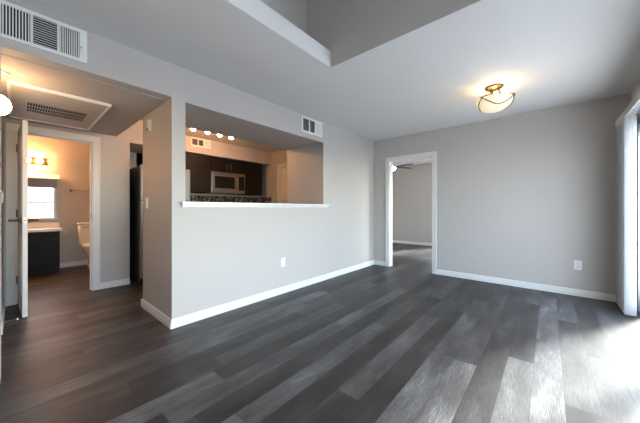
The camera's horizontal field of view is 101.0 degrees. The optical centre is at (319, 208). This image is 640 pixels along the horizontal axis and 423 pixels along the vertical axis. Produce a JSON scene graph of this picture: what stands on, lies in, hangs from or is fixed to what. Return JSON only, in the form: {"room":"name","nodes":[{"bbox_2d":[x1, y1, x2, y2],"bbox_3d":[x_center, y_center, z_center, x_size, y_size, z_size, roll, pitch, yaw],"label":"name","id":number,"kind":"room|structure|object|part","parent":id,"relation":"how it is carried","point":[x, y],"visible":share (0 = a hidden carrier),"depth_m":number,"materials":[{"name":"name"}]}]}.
{"room":"empty living room","nodes":[
{"label":"empty living room","id":0,"kind":"room"},
{"bbox_2d":[1,115,2,312],"bbox_3d":[-3.220,0.040,2.599,1.030,2.132,0.112,0,0,41],"label":"wall","id":1,"kind":"structure","parent":0,"point":[1,115],"depth_m":2.58,"materials":[{"name":"grey paint"}]},
{"bbox_2d":[1,299,5,334],"bbox_3d":[-3.178,1.063,2.647,1.030,0.085,0.016,0,0,41],"label":"baseboard","id":2,"kind":"structure","parent":1,"relation":"attached to","point":[4,302],"depth_m":2.56,"materials":[{"name":"white paint"}]},
{"bbox_2d":[28,135,89,262],"bbox_3d":[-5.162,-0.114,4.670,0.120,2.440,2.700,0,0,41],"label":"wall","id":3,"kind":"structure","parent":0,"point":[70,160],"depth_m":5.02,"materials":[{"name":"grey paint"}]},
{"bbox_2d":[28,157,45,164],"bbox_3d":[-5.118,-0.844,4.527,0.135,0.110,0.582,0,0,41],"label":"vanity light","id":4,"kind":"object","parent":3,"relation":"attached to","point":[31,160],"visible":0.36,"depth_m":4.65,"materials":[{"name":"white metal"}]},
{"bbox_2d":[28,180,57,220],"bbox_3d":[-5.061,-0.169,4.716,0.075,0.770,0.542,0,0,41],"label":"window","id":5,"kind":"structure","parent":3,"relation":"in","point":[55,190],"depth_m":4.87,"materials":[{"name":"white paint"}]},
{"bbox_3d":[-5.069,-0.167,4.725,0.050,0.695,0.465,0,0,41],"label":"sash","id":6,"kind":"part","parent":5,"relation":"part of","materials":[{"name":"white glass"}]},
{"bbox_2d":[28,173,59,187],"bbox_3d":[-5.006,-0.495,4.663,0.074,0.247,0.575,0,0,41],"label":"roller shade","id":7,"kind":"object","parent":5,"relation":"attached to","point":[34,180],"visible":0.59,"depth_m":4.73,"materials":[{"name":"grey fabric"}]},
{"bbox_3d":[-5.053,-0.169,4.709,0.055,0.770,0.542,0,0,41],"label":"frame","id":8,"kind":"part","parent":5,"relation":"part of","materials":[{"name":"white"}]},
{"bbox_2d":[59,260,87,267],"bbox_3d":[-4.584,1.063,5.234,0.016,0.085,0.850,0,0,41],"label":"baseboard","id":9,"kind":"structure","parent":3,"relation":"attached to","point":[85,262],"depth_m":5.06,"materials":[{"name":"white paint"}]},
{"bbox_2d":[3,118,142,301],"bbox_3d":[-3.838,-0.114,2.763,0.120,2.440,4.350,0,0,41],"label":"wall","id":10,"kind":"structure","parent":0,"point":[114,150],"depth_m":3.73,"materials":[{"name":"grey paint"}]},
{"bbox_2d":[8,120,38,317],"bbox_3d":[-3.221,0.102,2.868,0.675,1.983,0.218,0,0,41],"label":"door","id":11,"kind":"structure","parent":10,"relation":"in","point":[23,220],"depth_m":2.67,"materials":[{"name":"white paint"}]},
{"bbox_3d":[-3.089,0.121,2.672,0.144,0.062,0.096,0,0,41],"label":"lever handle","id":12,"kind":"part","parent":11,"relation":"part of","materials":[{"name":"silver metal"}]},
{"bbox_2d":[6,122,99,305],"bbox_3d":[-3.332,0.066,3.343,0.158,2.080,0.830,0,0,41],"label":"door frame","id":13,"kind":"structure","parent":10,"relation":"attached to","point":[11,128],"depth_m":3.05,"materials":[{"name":"white paint"}]},
{"bbox_2d":[100,278,129,288],"bbox_3d":[-2.905,1.063,3.737,0.016,0.085,0.355,0,0,41],"label":"baseboard","id":14,"kind":"structure","parent":10,"relation":"attached to","point":[121,282],"depth_m":3.73,"materials":[{"name":"white paint"}]},
{"bbox_2d":[130,144,142,153],"bbox_3d":[-2.922,-1.151,4.416,0.660,0.365,0.650,0,0,41],"label":"ceiling","id":15,"kind":"structure","parent":0,"point":[133,148],"depth_m":4.34,"materials":[{"name":"grey paint"}]},
{"bbox_2d":[143,101,166,315],"bbox_3d":[-1.691,0.040,2.795,0.724,2.132,0.121,0,0,41],"label":"wall column","id":16,"kind":"structure","parent":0,"point":[154,141],"depth_m":2.72,"materials":[{"name":"grey paint"}]},
{"bbox_2d":[145,198,147,207],"bbox_3d":[-1.898,-0.059,2.888,0.072,0.116,0.010,0,0,41],"label":"light switch","id":17,"kind":"object","parent":16,"relation":"attached to","point":[146,199],"visible":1,"depth_m":2.87,"materials":[{"name":"white plastic"}]},
{"bbox_2d":[146,119,151,131],"bbox_3d":[-1.812,-0.879,2.796,0.064,0.120,0.036,0,0,41],"label":"wall sensor","id":18,"kind":"object","parent":16,"relation":"attached to","point":[149,122],"visible":1,"depth_m":2.78,"materials":[{"name":"white plastic"}]},
{"bbox_2d":[141,299,171,329],"bbox_3d":[-1.690,1.063,2.704,0.876,0.085,0.016,0,0,41],"label":"baseboard","id":19,"kind":"structure","parent":16,"relation":"attached to","point":[148,307],"depth_m":2.64,"materials":[{"name":"white paint"}]},
{"bbox_2d":[1,53,315,149],"bbox_3d":[-2.627,-1.180,2.615,1.904,0.308,5.712,0,0,41],"label":"ceiling","id":20,"kind":"structure","parent":0,"point":[128,107],"depth_m":2.63,"materials":[{"name":"grey paint"}]},
{"bbox_2d":[1,70,11,114],"bbox_3d":[-2.422,-0.862,1.969,0.162,0.328,0.162,0,0,41],"label":"globe light","id":21,"kind":"object","parent":20,"relation":"attached to","point":[6,106],"visible":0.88,"depth_m":1.98,"materials":[{"name":"white glass"}]},
{"bbox_3d":[-2.422,-0.779,1.969,0.162,0.162,0.162,0,0,41],"label":"globe","id":22,"kind":"part","parent":21,"relation":"part of"},
{"bbox_2d":[7,79,110,130],"bbox_3d":[-2.726,-1.012,2.741,1.210,0.028,0.665,0,0,41],"label":"access panel","id":23,"kind":"object","parent":20,"relation":"attached to","point":[23,98],"visible":0.99,"depth_m":2.64,"materials":[{"name":"white metal"}]},
{"bbox_2d":[26,102,85,121],"bbox_3d":[-2.777,-1.010,2.789,0.370,0.002,0.435,0,0,41],"label":"grille","id":24,"kind":"object","parent":23,"relation":"attached to","point":[30,106],"depth_m":2.78,"materials":[{"name":"white metal"}]},
{"bbox_2d":[0,0,373,380],"bbox_3d":[-1.317,-0.114,2.583,0.120,2.440,7.380,0,0,41],"label":"wall","id":25,"kind":"structure","parent":0,"point":[216,256],"depth_m":2.89,"materials":[{"name":"grey paint"}]},
{"bbox_2d":[0,0,86,63],"bbox_3d":[-1.885,-1.204,1.812,0.030,0.236,0.432,0,0,41],"label":"air vent","id":26,"kind":"object","parent":25,"relation":"in","point":[18,24],"visible":1,"depth_m":1.80,"materials":[{"name":"white metal"}]},
{"bbox_2d":[181,201,328,207],"bbox_3d":[-0.639,-0.039,3.345,0.185,0.054,2.180,0,0,41],"label":"bar ledge","id":27,"kind":"object","parent":25,"relation":"attached to","point":[183,203],"visible":0.99,"depth_m":3.04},
{"bbox_2d":[172,260,373,328],"bbox_3d":[-0.144,1.063,3.833,0.016,0.085,3.714,0,0,41],"label":"baseboard","id":28,"kind":"structure","parent":25,"relation":"attached to","point":[193,317],"depth_m":3.11,"materials":[{"name":"white paint"}]},
{"bbox_2d":[281,257,284,266],"bbox_3d":[-0.482,0.701,3.447,0.010,0.116,0.072,0,0,41],"label":"wall outlet","id":29,"kind":"object","parent":25,"relation":"attached to","point":[282,259],"visible":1,"depth_m":3.44,"materials":[{"name":"white plastic"}]},
{"bbox_2d":[301,115,321,137],"bbox_3d":[-0.114,-1.196,3.870,0.012,0.225,0.440,0,0,41],"label":"air vent","id":30,"kind":"object","parent":25,"relation":"in","point":[308,125],"visible":1,"depth_m":3.85,"materials":[{"name":"white metal"}]},
{"bbox_2d":[130,152,259,197],"bbox_3d":[-2.447,-0.114,5.560,0.120,2.440,3.000,0,0,41],"label":"wall","id":31,"kind":"structure","parent":0,"point":[133,156],"depth_m":4.67,"materials":[{"name":"grey paint"}]},
{"bbox_2d":[185,152,210,192],"bbox_3d":[-2.517,-0.678,5.120,0.350,0.728,0.643,0,0,41],"label":"upper cabinet","id":32,"kind":"object","parent":31,"relation":"attached to","point":[199,166],"visible":0.54,"depth_m":5.09,"materials":[{"name":"brown wood"}]},
{"bbox_2d":[211,156,243,173],"bbox_3d":[-2.039,-0.898,5.649,0.381,0.288,0.768,0,0,41],"label":"upper cabinet","id":33,"kind":"object","parent":31,"relation":"attached to","point":[218,164],"visible":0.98,"depth_m":5.51,"materials":[{"name":"brown wood"}]},
{"bbox_3d":[-2.052,-0.898,5.406,0.020,0.283,0.380,0,0,41],"label":"door","id":34,"kind":"part","parent":33,"relation":"part of","materials":[{"name":"brown wood"}]},
{"bbox_2d":[211,171,244,194],"bbox_3d":[-2.023,-0.535,5.638,0.419,0.432,0.763,0,0,41],"label":"microwave","id":35,"kind":"object","parent":33,"relation":"attached to","point":[221,182],"visible":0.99,"depth_m":5.52,"materials":[{"name":"silver metal"}]},
{"bbox_3d":[-1.972,-0.535,5.476,0.028,0.342,0.583,0,0,41],"label":"door","id":36,"kind":"part","parent":35,"relation":"part of","materials":[{"name":"silver metal"}]},
{"bbox_3d":[-1.722,-0.535,5.765,0.028,0.342,0.171,0,0,41],"label":"control panel","id":37,"kind":"part","parent":35,"relation":"part of","materials":[{"name":"black plastic"}]},
{"bbox_3d":[-1.800,-0.898,5.697,0.020,0.283,0.380,0,0,41],"label":"door","id":38,"kind":"part","parent":33,"relation":"part of","materials":[{"name":"brown wood"}]},
{"bbox_2d":[188,195,270,202],"bbox_3d":[-2.010,-0.042,5.644,0.430,0.455,2.100,0,0,41],"label":"backsplash","id":39,"kind":"structure","parent":31,"relation":"attached to","point":[193,198],"depth_m":5.89,"materials":[{"name":"stone"}]},
{"bbox_2d":[237,162,261,195],"bbox_3d":[-1.639,-0.678,6.133,0.350,0.728,0.473,0,0,41],"label":"upper cabinet","id":40,"kind":"object","parent":31,"relation":"attached to","point":[252,171],"visible":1,"depth_m":6.01,"materials":[{"name":"brown wood"}]},
{"bbox_3d":[-1.515,-0.678,6.025,0.020,0.723,0.470,0,0,41],"label":"door","id":41,"kind":"part","parent":40,"relation":"part of","materials":[{"name":"brown wood"}]},
{"bbox_2d":[185,135,270,165],"bbox_3d":[-2.010,-1.189,5.644,0.430,0.290,2.100,0,0,41],"label":"wall","id":42,"kind":"structure","parent":0,"point":[218,149],"depth_m":5.51,"materials":[{"name":"grey paint"}]},
{"bbox_2d":[191,137,210,148],"bbox_3d":[-2.262,-1.244,5.016,0.012,0.164,0.380,0,0,41],"label":"air vent","id":43,"kind":"object","parent":42,"relation":"in","point":[197,142],"visible":1,"depth_m":5.01,"materials":[{"name":"white metal"}]},
{"bbox_2d":[260,150,286,202],"bbox_3d":[-0.438,-0.114,5.738,2.684,2.440,0.100,0,0,41],"label":"wall","id":44,"kind":"structure","parent":0,"point":[269,172],"depth_m":6.27,"materials":[{"name":"grey paint"}]},
{"bbox_2d":[277,163,286,202],"bbox_3d":[-0.619,0.046,5.891,0.870,2.120,0.138,0,0,41],"label":"door frame","id":45,"kind":"structure","parent":44,"relation":"attached to","point":[279,166],"depth_m":6.10,"materials":[{"name":"white paint"}]},
{"bbox_2d":[281,167,286,202],"bbox_3d":[-0.631,0.081,5.877,0.716,2.030,0.042,0,0,41],"label":"door","id":46,"kind":"structure","parent":44,"relation":"in","point":[283,170],"depth_m":6.01,"materials":[{"name":"white paint"}]},
{"bbox_2d":[260,0,306,33],"bbox_3d":[-1.670,-2.241,1.019,0.122,1.505,4.554,0,0,41],"label":"wall","id":47,"kind":"structure","parent":0,"point":[294,11],"depth_m":2.56,"materials":[{"name":"grey paint"}]},
{"bbox_2d":[287,144,317,203],"bbox_3d":[-0.269,-0.114,4.428,0.714,2.440,0.118,0,0,41],"label":"wall partition","id":48,"kind":"structure","parent":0,"point":[302,162],"depth_m":4.37,"materials":[{"name":"grey paint"}]},
{"bbox_2d":[0,243,639,422],"bbox_3d":[-0.641,1.156,4.193,7.940,0.100,11.100,0,0,41],"label":"floor","id":49,"kind":"structure","parent":0,"point":[401,342],"depth_m":2.01,"materials":[{"name":"plastic"}]},
{"bbox_2d":[28,222,62,275],"bbox_3d":[-4.950,0.678,4.412,0.500,0.855,0.888,0,0,41],"label":"vanity cabinet","id":50,"kind":"object","parent":49,"relation":"on","point":[43,237],"visible":0.49,"depth_m":4.46,"materials":[{"name":"brown wood"}]},
{"bbox_3d":[-4.801,0.461,4.263,0.020,0.110,0.818,0,0,41],"label":"drawer","id":51,"kind":"part","parent":50,"relation":"part of","materials":[{"name":"brown wood"}]},
{"bbox_3d":[-4.664,0.761,4.416,0.026,0.450,0.408,0,0,41],"label":"door","id":52,"kind":"part","parent":50,"relation":"part of","materials":[{"name":"brown wood"}]},
{"bbox_2d":[28,222,62,232],"bbox_3d":[-4.950,0.321,4.412,0.500,0.140,0.888,0,0,41],"label":"countertop","id":53,"kind":"structure","parent":50,"relation":"on","point":[43,226],"depth_m":4.64,"materials":[{"name":"white stone"}]},
{"bbox_2d":[76,222,89,268],"bbox_3d":[-4.286,0.686,5.016,0.722,0.840,0.448,0,0,41],"label":"toilet","id":54,"kind":"object","parent":49,"relation":"on","point":[83,228],"visible":0.43,"depth_m":5.00,"materials":[{"name":"ceramic"}]},
{"bbox_3d":[-4.476,0.286,5.180,0.220,0.040,0.448,0,0,41],"label":"tank lid","id":55,"kind":"part","parent":54,"relation":"part of","materials":[{"name":"ceramic"}]},
{"bbox_3d":[-4.476,0.501,5.180,0.194,0.390,0.420,0,0,41],"label":"tank","id":56,"kind":"part","parent":54,"relation":"part of","materials":[{"name":"ceramic"}]},
{"bbox_3d":[-4.211,0.678,4.951,0.522,0.055,0.384,0,0,41],"label":"seat lid","id":57,"kind":"part","parent":54,"relation":"part of","materials":[{"name":"ceramic"}]},
{"bbox_3d":[-4.211,0.906,4.951,0.522,0.400,0.370,0,0,41],"label":"bowl","id":58,"kind":"part","parent":54,"relation":"part of","materials":[{"name":"ceramic"}]},
{"bbox_2d":[130,164,189,283],"bbox_3d":[-2.611,0.231,4.269,0.862,1.751,0.690,0,0,41],"label":"refrigerator","id":59,"kind":"object","parent":49,"relation":"on","point":[136,173],"visible":0.38,"depth_m":3.93,"materials":[{"name":"metal"}]},
{"bbox_3d":[-2.356,0.449,4.048,0.071,1.115,0.690,0,0,41],"label":"door","id":60,"kind":"part","parent":59,"relation":"part of","materials":[{"name":"metal"}]},
{"bbox_3d":[-2.356,-0.374,4.048,0.071,0.510,0.690,0,0,41],"label":"door","id":61,"kind":"part","parent":59,"relation":"part of","materials":[{"name":"metal"}]},
{"bbox_2d":[7,0,639,166],"bbox_3d":[-0.563,-2.164,4.192,8.060,1.660,10.800,0,0,41],"label":"ceiling","id":62,"kind":"structure","parent":0,"point":[547,53],"depth_m":2.33,"materials":[{"name":"white paint"}]},
{"bbox_2d":[191,128,232,138],"bbox_3d":[-1.729,-1.266,4.342,0.066,0.137,0.820,0,0,41],"label":"track light","id":63,"kind":"object","parent":62,"relation":"attached to","point":[191,128],"visible":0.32,"depth_m":4.24,"materials":[{"name":"white glass"}]},
{"bbox_2d":[392,163,411,170],"bbox_3d":[1.896,-1.163,6.922,1.152,0.341,1.146,0,0,41],"label":"ceiling fan","id":64,"kind":"object","parent":62,"relation":"hanging from","point":[394,166],"visible":0.34,"depth_m":6.86,"materials":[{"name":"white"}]},
{"bbox_2d":[475,83,514,112],"bbox_3d":[1.917,-1.200,2.893,0.369,0.269,0.352,0,0,41],"label":"ceiling lamp","id":65,"kind":"object","parent":62,"relation":"attached to","point":[491,103],"visible":1,"depth_m":2.82,"materials":[{"name":"white glass"}]},
{"bbox_3d":[1.911,-1.129,2.899,0.352,0.129,0.352,0,0,41],"label":"lamp shade","id":66,"kind":"part","parent":65,"relation":"part of","materials":[{"name":"white glass"}]},
{"bbox_2d":[307,0,480,66],"bbox_3d":[0.837,-2.164,1.936,2.710,1.660,0.117,0,0,41],"label":"wall","id":67,"kind":"structure","parent":0,"point":[349,29],"depth_m":2.25,"materials":[{"name":"grey paint"}]},
{"bbox_2d":[392,163,431,242],"bbox_3d":[3.816,-0.114,7.444,5.420,2.440,0.150,0,0,41],"label":"wall","id":68,"kind":"structure","parent":0,"point":[411,188],"depth_m":8.17,"materials":[{"name":"grey paint"}]},
{"bbox_2d":[392,240,431,245],"bbox_3d":[2.703,1.063,8.298,2.380,0.085,0.016,0,0,41],"label":"baseboard","id":69,"kind":"structure","parent":68,"relation":"attached to","point":[393,241],"depth_m":8.17,"materials":[{"name":"white paint"}]},
{"bbox_2d":[374,93,630,294],"bbox_3d":[2.367,-0.114,4.188,3.346,2.440,0.110,0,0,41],"label":"wall","id":70,"kind":"structure","parent":0,"point":[524,197],"depth_m":3.67,"materials":[{"name":"grey paint"}]},
{"bbox_2d":[374,260,385,265],"bbox_3d":[1.161,1.063,5.149,0.266,0.085,0.016,0,0,41],"label":"baseboard","id":71,"kind":"structure","parent":70,"relation":"attached to","point":[376,262],"depth_m":5.14,"materials":[{"name":"white paint"}]},
{"bbox_2d":[386,151,436,273],"bbox_3d":[1.653,0.069,4.802,0.929,2.074,0.148,0,0,41],"label":"door frame","id":72,"kind":"structure","parent":70,"relation":"attached to","point":[433,155],"depth_m":4.77,"materials":[{"name":"white paint"}]},
{"bbox_2d":[436,269,615,301],"bbox_3d":[2.777,1.063,3.749,2.150,0.085,0.016,0,0,41],"label":"baseboard","id":73,"kind":"structure","parent":70,"relation":"attached to","point":[556,289],"depth_m":3.61,"materials":[{"name":"white paint"}]},
{"bbox_2d":[574,260,581,269],"bbox_3d":[3.260,0.716,3.335,0.072,0.116,0.010,0,0,41],"label":"wall outlet","id":74,"kind":"object","parent":70,"relation":"attached to","point":[577,264],"visible":1,"depth_m":3.33,"materials":[{"name":"white plastic"}]},
{"bbox_2d":[631,81,639,120],"bbox_3d":[2.424,-0.944,1.592,0.140,4.100,11.020,0,0,41],"label":"wall","id":75,"kind":"structure","parent":0,"point":[636,90],"depth_m":2.86,"materials":[{"name":"grey paint"}]},
{"bbox_2d":[616,91,639,315],"bbox_3d":[2.564,0.036,1.963,0.134,2.096,2.825,0,0,41],"label":"vertical blind","id":76,"kind":"object","parent":75,"relation":"attached to","point":[626,124],"visible":1,"depth_m":2.69,"materials":[{"name":"plastic"}]},
{"bbox_2d":[637,119,639,312],"bbox_3d":[2.672,0.076,1.886,0.110,2.060,2.550,0,0,41],"label":"door","id":77,"kind":"structure","parent":75,"relation":"in","point":[638,121],"depth_m":2.85,"materials":[{"name":"metal"}]}
]}

